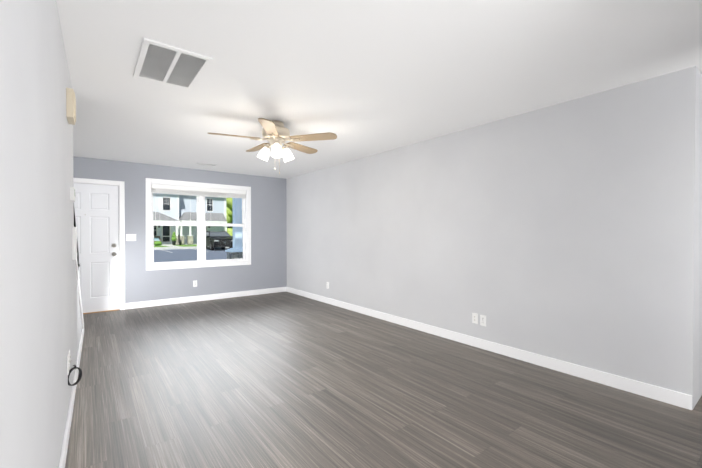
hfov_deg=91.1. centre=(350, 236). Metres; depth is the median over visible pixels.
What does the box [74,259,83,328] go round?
trim
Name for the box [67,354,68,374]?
electrical outlet
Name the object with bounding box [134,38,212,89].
ceiling vent
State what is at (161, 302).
baseboard
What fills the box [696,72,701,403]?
wall
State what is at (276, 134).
ceiling fan
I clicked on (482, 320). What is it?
duplex electrical outlet
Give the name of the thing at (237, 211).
porch column
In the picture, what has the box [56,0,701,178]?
ceiling
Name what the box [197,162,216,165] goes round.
ceiling vent
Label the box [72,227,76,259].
keypad
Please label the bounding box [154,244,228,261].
ground
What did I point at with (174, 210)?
building
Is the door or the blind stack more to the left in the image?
the door
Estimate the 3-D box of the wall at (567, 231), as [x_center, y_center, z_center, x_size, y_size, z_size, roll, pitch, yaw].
[0.531,-0.013,5.053,0.140,2.440,6.460,0,1,-37]
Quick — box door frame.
[73,178,124,313]
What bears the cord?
hanging from the electrical outlet
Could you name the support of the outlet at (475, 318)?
attached to the wall at (567, 231)
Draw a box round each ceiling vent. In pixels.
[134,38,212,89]
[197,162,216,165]
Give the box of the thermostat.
[70,187,74,201]
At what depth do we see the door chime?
2.29 m
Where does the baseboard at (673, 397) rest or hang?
attached to the wall at (567, 231)
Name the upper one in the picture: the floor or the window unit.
the window unit
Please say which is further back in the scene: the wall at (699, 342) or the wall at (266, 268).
the wall at (266, 268)
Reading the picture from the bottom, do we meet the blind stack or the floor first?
the floor
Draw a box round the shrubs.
[154,198,232,245]
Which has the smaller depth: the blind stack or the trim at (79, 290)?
the trim at (79, 290)
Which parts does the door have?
knob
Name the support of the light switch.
attached to the wall at (266, 268)
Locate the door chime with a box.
[66,88,75,124]
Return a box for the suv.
[206,231,232,249]
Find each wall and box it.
[0,0,81,467]
[73,156,286,302]
[286,66,699,409]
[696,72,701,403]
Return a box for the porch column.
[225,198,242,258]
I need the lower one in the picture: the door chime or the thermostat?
the thermostat
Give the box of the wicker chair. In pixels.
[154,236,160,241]
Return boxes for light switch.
[126,234,135,240]
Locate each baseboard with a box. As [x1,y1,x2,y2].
[58,327,83,467]
[125,287,284,308]
[285,287,691,409]
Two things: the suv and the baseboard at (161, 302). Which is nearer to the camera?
the baseboard at (161, 302)
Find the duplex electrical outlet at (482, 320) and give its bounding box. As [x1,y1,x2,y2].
[480,315,485,325]
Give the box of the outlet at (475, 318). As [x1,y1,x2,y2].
[472,313,477,323]
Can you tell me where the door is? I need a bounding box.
[73,183,118,312]
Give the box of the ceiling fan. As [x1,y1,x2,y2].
[208,118,336,173]
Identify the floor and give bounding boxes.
[65,291,701,467]
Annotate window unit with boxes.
[145,178,250,270]
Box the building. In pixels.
[153,193,226,244]
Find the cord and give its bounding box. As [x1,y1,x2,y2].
[68,355,81,385]
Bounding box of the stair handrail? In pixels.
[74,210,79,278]
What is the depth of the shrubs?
50.93 m
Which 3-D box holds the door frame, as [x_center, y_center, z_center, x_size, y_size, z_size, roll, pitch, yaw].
[-4.192,0.147,5.438,1.030,2.112,0.188,0,1,-37]
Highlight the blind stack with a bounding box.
[151,184,245,220]
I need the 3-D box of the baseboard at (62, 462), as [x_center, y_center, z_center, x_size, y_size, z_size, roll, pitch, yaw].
[-1.232,1.191,1.423,0.143,0.105,7.159,0,1,-37]

